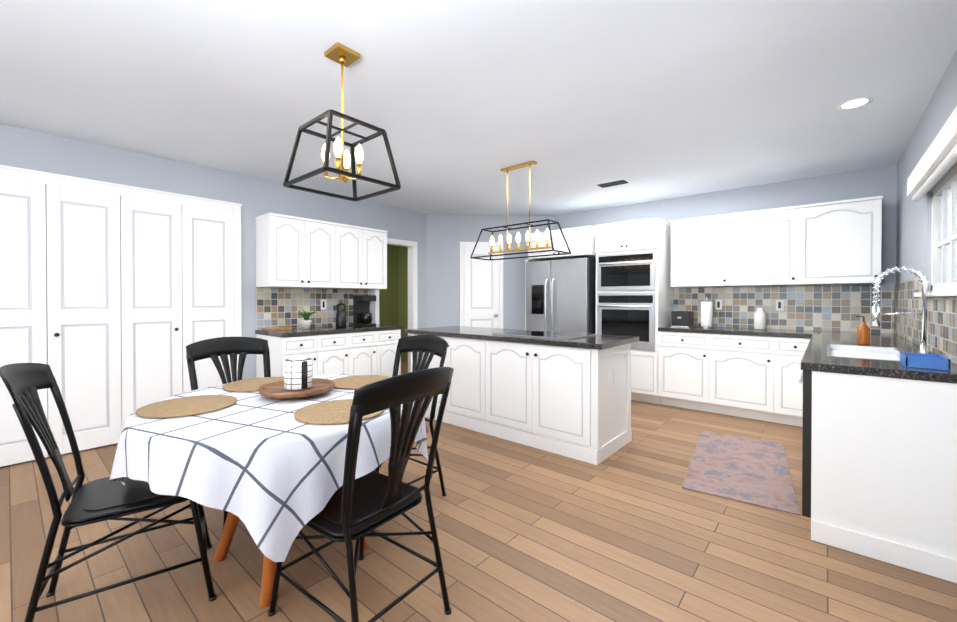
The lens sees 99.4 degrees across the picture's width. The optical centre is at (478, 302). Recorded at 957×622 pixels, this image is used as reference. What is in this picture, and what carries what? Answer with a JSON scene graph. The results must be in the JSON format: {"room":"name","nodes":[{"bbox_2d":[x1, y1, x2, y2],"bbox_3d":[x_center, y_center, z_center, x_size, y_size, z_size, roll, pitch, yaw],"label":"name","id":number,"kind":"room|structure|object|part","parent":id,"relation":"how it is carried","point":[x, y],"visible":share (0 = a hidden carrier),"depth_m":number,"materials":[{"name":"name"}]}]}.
{"room":"kitchen","nodes":[
{"label":"kitchen","id":0,"kind":"room"},
{"bbox_2d":[0,124,426,466],"bbox_3d":[-2.494,-0.059,4.190,0.120,2.500,8.120,0,1,41],"label":"wall","id":1,"kind":"structure","parent":0,"point":[50,153],"depth_m":4.11,"materials":[{"name":"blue paint"}]},
{"bbox_2d":[0,165,241,466],"bbox_3d":[-3.017,0.100,3.428,0.069,2.195,1.890,0,1,41],"label":"closet doors","id":2,"kind":"structure","parent":1,"relation":"in","point":[153,306],"depth_m":3.36,"materials":[{"name":"white wood"}]},
{"bbox_2d":[255,213,342,288],"bbox_3d":[-1.961,-0.528,4.443,0.350,0.734,0.766,0,1,41],"label":"upper cabinet","id":3,"kind":"object","parent":1,"relation":"attached to","point":[295,252],"depth_m":4.26,"materials":[{"name":"white wood"}]},
{"bbox_2d":[256,287,370,329],"bbox_3d":[-1.875,0.061,4.806,0.015,0.448,1.420,0,1,41],"label":"backsplash","id":4,"kind":"structure","parent":1,"relation":"attached to","point":[279,307],"depth_m":4.62,"materials":[{"name":"tile"}]},
{"bbox_2d":[343,224,386,288],"bbox_3d":[-1.535,-0.532,4.939,0.350,0.734,0.767,0,1,41],"label":"upper cabinet","id":5,"kind":"object","parent":1,"relation":"attached to","point":[364,249],"depth_m":4.86,"materials":[{"name":"white wood"}]},
{"bbox_2d":[375,238,417,372],"bbox_3d":[-1.181,0.149,5.707,0.135,2.060,0.730,0,1,41],"label":"door frame","id":6,"kind":"structure","parent":1,"relation":"attached to","point":[412,289],"depth_m":5.91,"materials":[{"name":"white wood"}]},
{"bbox_2d":[379,245,397,325],"bbox_3d":[-2.587,-0.081,7.026,0.100,2.500,3.100,0,1,41],"label":"wall","id":7,"kind":"structure","parent":0,"point":[393,303],"depth_m":7.95,"materials":[{"name":"green paint"}]},
{"bbox_2d":[398,246,407,361],"bbox_3d":[-0.879,-0.085,7.535,1.789,2.500,0.100,0,1,41],"label":"wall","id":8,"kind":"structure","parent":0,"point":[402,251],"depth_m":7.99,"materials":[{"name":"green paint"}]},
{"bbox_2d":[0,361,956,621],"bbox_3d":[-1.133,1.249,3.215,8.487,0.100,8.400,0,1,41],"label":"floor","id":9,"kind":"structure","parent":0,"point":[633,530],"depth_m":1.93,"materials":[{"name":"brown wood"}]},
{"bbox_2d":[0,363,216,621],"bbox_3d":[-1.453,0.719,1.649,0.631,0.987,0.462,0,1,-35],"label":"chair","id":10,"kind":"object","parent":9,"relation":"on","point":[99,500],"visible":0.9,"depth_m":1.55,"materials":[{"name":"black wood"}]},
{"bbox_2d":[186,337,270,527],"bbox_3d":[-1.362,0.714,2.374,0.635,0.987,0.464,0,1,41],"label":"chair","id":11,"kind":"object","parent":9,"relation":"on","point":[223,348],"visible":0.38,"depth_m":2.53,"materials":[{"name":"black wood"}]},
{"bbox_2d":[255,332,322,377],"bbox_3d":[-1.974,0.761,4.231,0.620,0.860,0.411,0,1,41],"label":"base cabinet","id":12,"kind":"object","parent":9,"relation":"on","point":[281,348],"depth_m":4.04,"materials":[{"name":"white wood"}]},
{"bbox_2d":[255,324,401,335],"bbox_3d":[-1.640,0.308,4.606,0.628,0.040,1.440,0,1,41],"label":"countertop","id":13,"kind":"structure","parent":12,"relation":"on","point":[349,328],"depth_m":4.34,"materials":[{"name":"black stone"}]},
{"bbox_2d":[262,327,292,330],"bbox_3d":[-2.142,0.280,4.325,0.200,0.018,0.260,0,1,41],"label":"cutting board","id":14,"kind":"object","parent":13,"relation":"on","point":[277,328],"visible":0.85,"depth_m":4.26,"materials":[{"name":"brown wood"}]},
{"bbox_2d":[298,310,315,328],"bbox_3d":[-1.883,0.183,4.427,0.199,0.210,0.206,0,1,41],"label":"plant","id":15,"kind":"object","parent":13,"relation":"on","point":[306,323],"visible":1,"depth_m":4.40,"materials":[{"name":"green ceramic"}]},
{"bbox_2d":[336,303,345,326],"bbox_3d":[-1.597,0.148,4.713,0.120,0.275,0.120,0,1,41],"label":"grinder","id":16,"kind":"object","parent":13,"relation":"on","point":[340,316],"visible":1,"depth_m":4.67,"materials":[{"name":"black plastic"}]},
{"bbox_2d":[353,295,375,326],"bbox_3d":[-1.366,0.099,4.909,0.255,0.370,0.180,0,1,41],"label":"coffee maker","id":17,"kind":"object","parent":13,"relation":"on","point":[362,315],"visible":0.98,"depth_m":4.89,"materials":[{"name":"black plastic"}]},
{"bbox_2d":[214,512,367,606],"bbox_3d":[-0.892,0.837,1.949,1.200,0.757,1.200,0,1,41],"label":"table","id":18,"kind":"object","parent":9,"relation":"on","point":[227,535],"visible":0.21,"depth_m":1.89,"materials":[{"name":"brown wood"}]},
{"bbox_2d":[110,374,427,561],"bbox_3d":[-0.898,0.667,1.950,1.308,0.424,1.293,0,1,41],"label":"tablecloth","id":19,"kind":"object","parent":18,"relation":"on","point":[269,472],"visible":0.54,"depth_m":1.39,"materials":[{"name":"white fabric"}]},
{"bbox_2d":[135,395,236,417],"bbox_3d":[-1.262,0.450,1.771,0.360,0.008,0.360,0,1,41],"label":"placemat","id":20,"kind":"object","parent":19,"relation":"on","point":[186,406],"visible":1,"depth_m":1.74,"materials":[{"name":"wicker"}]},
{"bbox_2d":[222,377,283,391],"bbox_3d":[-1.193,0.447,2.224,0.360,0.008,0.360,0,1,41],"label":"placemat","id":21,"kind":"object","parent":19,"relation":"on","point":[250,385],"visible":0.73,"depth_m":2.20,"materials":[{"name":"wicker"}]},
{"bbox_2d":[258,378,334,398],"bbox_3d":[-0.888,0.429,1.996,0.350,0.047,0.350,0,1,41],"label":"tray","id":22,"kind":"object","parent":19,"relation":"on","point":[276,389],"visible":0.79,"depth_m":1.94,"materials":[{"name":"brown wood"}]},
{"bbox_2d":[284,355,312,389],"bbox_3d":[-0.893,0.341,2.013,0.130,0.162,0.130,0,1,41],"label":"canister","id":23,"kind":"object","parent":22,"relation":"on","point":[298,372],"visible":1,"depth_m":1.96,"materials":[{"name":"ceramic"}]},
{"bbox_2d":[294,399,384,424],"bbox_3d":[-0.572,0.451,1.690,0.360,0.008,0.360,0,1,41],"label":"placemat","id":24,"kind":"object","parent":19,"relation":"on","point":[333,412],"visible":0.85,"depth_m":1.64,"materials":[{"name":"wicker"}]},
{"bbox_2d":[333,375,389,388],"bbox_3d":[-0.658,0.446,2.283,0.360,0.008,0.360,0,1,41],"label":"placemat","id":25,"kind":"object","parent":19,"relation":"on","point":[353,382],"visible":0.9,"depth_m":2.30,"materials":[{"name":"wicker"}]},
{"bbox_2d":[323,332,354,373],"bbox_3d":[-1.761,0.759,4.478,0.620,0.860,0.468,0,1,41],"label":"base cabinet","id":26,"kind":"object","parent":9,"relation":"on","point":[338,347],"depth_m":4.33,"materials":[{"name":"white wood"}]},
{"bbox_2d":[268,367,453,621],"bbox_3d":[-0.437,0.720,1.562,0.631,0.987,0.462,0,1,37],"label":"chair","id":27,"kind":"object","parent":9,"relation":"on","point":[360,508],"visible":0.88,"depth_m":1.43,"materials":[{"name":"black wood"}]},
{"bbox_2d":[355,328,382,375],"bbox_3d":[-1.530,0.757,4.748,0.620,0.860,0.468,0,1,41],"label":"base cabinet","id":28,"kind":"object","parent":9,"relation":"on","point":[359,350],"depth_m":4.61,"materials":[{"name":"white wood"}]},
{"bbox_2d":[383,328,401,376],"bbox_3d":[-1.316,0.755,4.996,0.620,0.860,0.412,0,1,41],"label":"base cabinet","id":29,"kind":"object","parent":9,"relation":"on","point":[391,336],"depth_m":4.83,"materials":[{"name":"white wood"}]},
{"bbox_2d":[370,335,447,532],"bbox_3d":[-0.530,0.713,2.468,0.474,0.987,0.638,0,1,41],"label":"chair","id":30,"kind":"object","parent":9,"relation":"on","point":[419,346],"visible":0.35,"depth_m":2.64,"materials":[{"name":"black wood"}]},
{"bbox_2d":[405,330,632,464],"bbox_3d":[0.282,0.763,3.927,2.128,0.860,0.738,0,1,41],"label":"kitchen island","id":31,"kind":"object","parent":9,"relation":"on","point":[570,398],"depth_m":3.34,"materials":[{"name":"white wood"}]},
{"bbox_2d":[409,326,638,349],"bbox_3d":[0.302,0.313,3.940,2.210,0.040,0.780,0,1,41],"label":"island countertop","id":32,"kind":"structure","parent":31,"relation":"on","point":[603,342],"depth_m":3.46,"materials":[{"name":"black stone"}]},
{"bbox_2d":[492,330,596,339],"bbox_3d":[0.593,0.289,3.695,0.786,0.010,0.526,0,1,41],"label":"cooktop","id":33,"kind":"object","parent":32,"relation":"in","point":[549,334],"visible":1,"depth_m":3.62,"materials":[{"name":"black glass"}]},
{"bbox_2d":[525,258,595,333],"bbox_3d":[1.163,0.286,5.605,0.955,1.788,0.630,0,1,41],"label":"refrigerator","id":34,"kind":"object","parent":9,"relation":"on","point":[560,295],"depth_m":5.33,"materials":[{"name":"grey metal"}]},
{"bbox_3d":[0.826,0.284,5.928,0.023,1.788,0.480,0,1,41],"label":"fridge side panel","id":35,"kind":"part","parent":34,"relation":"part of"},
{"bbox_2d":[595,218,672,403],"bbox_3d":[1.948,0.107,5.106,0.765,2.155,0.695,0,1,41],"label":"tall cabinet","id":36,"kind":"object","parent":9,"relation":"on","point":[634,292],"visible":0.88,"depth_m":4.82,"materials":[{"name":"white wood"}]},
{"bbox_2d":[658,329,717,412],"bbox_3d":[2.480,0.757,4.705,0.576,0.860,0.617,0,1,41],"label":"base cabinet","id":37,"kind":"object","parent":9,"relation":"on","point":[687,362],"depth_m":4.46,"materials":[{"name":"white wood"}]},
{"bbox_2d":[682,431,799,515],"bbox_3d":[1.942,1.195,3.024,0.600,0.008,1.360,0,1,34],"label":"rug","id":38,"kind":"object","parent":9,"relation":"on","point":[752,471],"visible":0.86,"depth_m":2.85,"materials":[{"name":"pink fabric"}]},
{"bbox_2d":[718,333,781,423],"bbox_3d":[2.868,0.760,4.372,0.673,0.860,0.617,0,1,41],"label":"base cabinet","id":39,"kind":"object","parent":9,"relation":"on","point":[751,373],"depth_m":4.09,"materials":[{"name":"white wood"}]},
{"bbox_2d":[658,325,817,336],"bbox_3d":[2.792,0.309,4.427,1.408,0.040,0.627,0,1,41],"label":"countertop","id":40,"kind":"structure","parent":39,"relation":"on","point":[695,329],"depth_m":4.20,"materials":[{"name":"black stone"}]},
{"bbox_2d":[671,311,693,326],"bbox_3d":[2.399,0.194,4.776,0.190,0.183,0.265,0,1,41],"label":"toaster","id":41,"kind":"object","parent":40,"relation":"on","point":[681,318],"visible":1,"depth_m":4.70,"materials":[{"name":"black plastic"}]},
{"bbox_2d":[699,297,713,327],"bbox_3d":[2.607,0.112,4.633,0.156,0.349,0.156,0,1,41],"label":"paper towel","id":42,"kind":"object","parent":40,"relation":"on","point":[706,314],"visible":1,"depth_m":4.59,"materials":[{"name":"white paper"}]},
{"bbox_2d":[754,308,765,329],"bbox_3d":[3.006,0.174,4.330,0.110,0.230,0.110,0,1,41],"label":"jar","id":43,"kind":"object","parent":40,"relation":"on","point":[759,318],"visible":0.98,"depth_m":4.29,"materials":[{"name":"white ceramic"}]},
{"bbox_2d":[782,333,818,426],"bbox_3d":[3.184,0.762,4.100,0.385,0.860,0.617,0,1,41],"label":"base cabinet","id":44,"kind":"object","parent":9,"relation":"on","point":[793,348],"depth_m":3.87,"materials":[{"name":"white wood"}]},
{"bbox_2d":[799,367,956,582],"bbox_3d":[2.117,0.777,2.164,0.586,0.860,0.689,0,1,41],"label":"base cabinet","id":45,"kind":"object","parent":9,"relation":"on","point":[879,459],"depth_m":1.90,"materials":[{"name":"white wood"}]},
{"bbox_2d":[801,331,956,378],"bbox_3d":[2.805,0.321,2.967,0.594,0.040,2.827,0,1,41],"label":"countertop","id":46,"kind":"structure","parent":45,"relation":"on","point":[816,355],"depth_m":2.14,"materials":[{"name":"black stone"}]},
{"bbox_2d":[856,316,869,345],"bbox_3d":[2.695,0.198,2.844,0.073,0.204,0.064,0,1,41],"label":"soap bottle","id":47,"kind":"object","parent":46,"relation":"on","point":[863,333],"visible":1,"depth_m":2.82,"materials":[{"name":"orange plastic"}]},
{"bbox_2d":[827,343,906,362],"bbox_3d":[2.378,0.403,2.498,0.354,0.204,0.825,0,1,41],"label":"sink","id":48,"kind":"object","parent":46,"relation":"in","point":[848,350],"depth_m":2.72,"materials":[{"name":"white ceramic"}]},
{"bbox_2d":[871,266,930,353],"bbox_3d":[2.520,0.045,2.429,0.249,0.518,0.142,0,1,41],"label":"faucet","id":49,"kind":"object","parent":46,"relation":"on","point":[876,321],"visible":0.94,"depth_m":2.37,"materials":[{"name":"silver metal"}]},
{"bbox_2d":[900,352,950,369],"bbox_3d":[2.154,0.282,1.964,0.140,0.050,0.220,0,1,41],"label":"tub","id":50,"kind":"object","parent":46,"relation":"on","point":[927,361],"visible":1,"depth_m":1.90,"materials":[{"name":"blue plastic"}]},
{"bbox_2d":[0,0,956,215],"bbox_3d":[-1.133,-1.351,3.195,8.487,0.100,8.400,0,1,41],"label":"ceiling","id":51,"kind":"structure","parent":0,"point":[462,103],"depth_m":2.45,"materials":[{"name":"paint"}]},
{"bbox_2d":[283,42,400,201],"bbox_3d":[-0.706,-0.943,2.105,0.426,0.697,0.426,0,1,41],"label":"light","id":52,"kind":"object","parent":51,"relation":"hanging from","point":[341,54],"visible":1,"depth_m":2.09,"materials":[{"name":"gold metal"}]},
{"bbox_2d":[470,160,570,260],"bbox_3d":[0.380,-0.873,3.876,0.956,0.865,0.326,0,1,41],"label":"pendant light","id":53,"kind":"object","parent":51,"relation":"hanging from","point":[519,166],"visible":1,"depth_m":3.83,"materials":[{"name":"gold metal"}]},
{"bbox_2d":[594,178,630,187],"bbox_3d":[1.471,-1.304,4.451,0.340,0.014,0.180,0,1,41],"label":"ceiling vent","id":54,"kind":"object","parent":51,"relation":"in","point":[613,183],"visible":1,"depth_m":4.42,"materials":[{"name":"white metal"}]},
{"bbox_2d":[837,97,872,109],"bbox_3d":[2.451,-1.293,2.646,0.176,0.005,0.176,0,1,41],"label":"recessed light","id":55,"kind":"object","parent":51,"relation":"in","point":[855,103],"visible":1,"depth_m":2.64,"materials":[{"name":"white plastic"}]},
{"bbox_2d":[426,214,553,329],"bbox_3d":[0.189,-0.074,6.225,1.952,2.500,0.120,0,0,-4],"label":"wall","id":56,"kind":"structure","parent":0,"point":[446,234],"depth_m":6.13,"materials":[{"name":"blue paint"}]},
{"bbox_2d":[460,242,502,328],"bbox_3d":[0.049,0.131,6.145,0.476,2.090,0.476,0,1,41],"label":"pantry door","id":57,"kind":"structure","parent":56,"relation":"in","point":[481,293],"depth_m":6.12,"materials":[{"name":"white wood"}]},
{"bbox_2d":[554,164,896,332],"bbox_3d":[2.122,-0.069,5.497,5.177,2.500,0.120,0,1,41],"label":"wall","id":58,"kind":"structure","parent":0,"point":[871,182],"depth_m":4.41,"materials":[{"name":"blue paint"}]},
{"bbox_2d":[528,226,595,260],"bbox_3d":[1.198,-0.792,5.611,0.950,0.365,0.503,0,1,41],"label":"upper cabinet","id":59,"kind":"object","parent":58,"relation":"attached to","point":[580,242],"visible":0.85,"depth_m":5.36,"materials":[{"name":"white wood"}]},
{"bbox_2d":[670,213,737,287],"bbox_3d":[2.640,-0.575,4.734,0.651,0.784,0.350,0,1,41],"label":"upper cabinet","id":60,"kind":"object","parent":58,"relation":"attached to","point":[704,250],"depth_m":4.58,"materials":[{"name":"white wood"}]},
{"bbox_2d":[734,205,805,286],"bbox_3d":[3.069,-0.573,4.366,0.707,0.784,0.350,0,1,41],"label":"upper cabinet","id":61,"kind":"object","parent":58,"relation":"attached to","point":[771,242],"depth_m":4.18,"materials":[{"name":"white wood"}]},
{"bbox_2d":[674,284,894,332],"bbox_3d":[3.200,0.054,4.480,1.951,0.468,0.015,0,1,41],"label":"backsplash","id":62,"kind":"structure","parent":58,"relation":"attached to","point":[825,307],"depth_m":4.33,"materials":[{"name":"tile"}]},
{"bbox_2d":[806,196,882,284],"bbox_3d":[3.498,-0.570,3.997,0.650,0.784,0.350,0,1,41],"label":"upper cabinet","id":63,"kind":"object","parent":58,"relation":"attached to","point":[833,243],"depth_m":3.82,"materials":[{"name":"white wood"}]},
{"bbox_2d":[896,50,956,297],"bbox_3d":[1.393,-0.032,0.770,0.120,2.500,8.000,0,1,41],"label":"wall","id":64,"kind":"structure","parent":0,"point":[914,229],"depth_m":2.85,"materials":[{"name":"blue paint"}]},
{"bbox_2d":[895,279,956,364],"bbox_3d":[2.807,0.069,2.515,0.008,0.468,3.488,0,1,41],"label":"backsplash","id":65,"kind":"structure","parent":64,"relation":"attached to","point":[941,325],"depth_m":2.53,"materials":[{"name":"tile"}]},
{"bbox_2d":[907,106,956,296],"bbox_3d":[2.360,-0.432,1.980,0.175,0.800,1.940,0,1,41],"label":"window","id":66,"kind":"structure","parent":64,"relation":"in","point":[938,160],"depth_m":2.33,"materials":[{"name":"white wood"}]}
]}

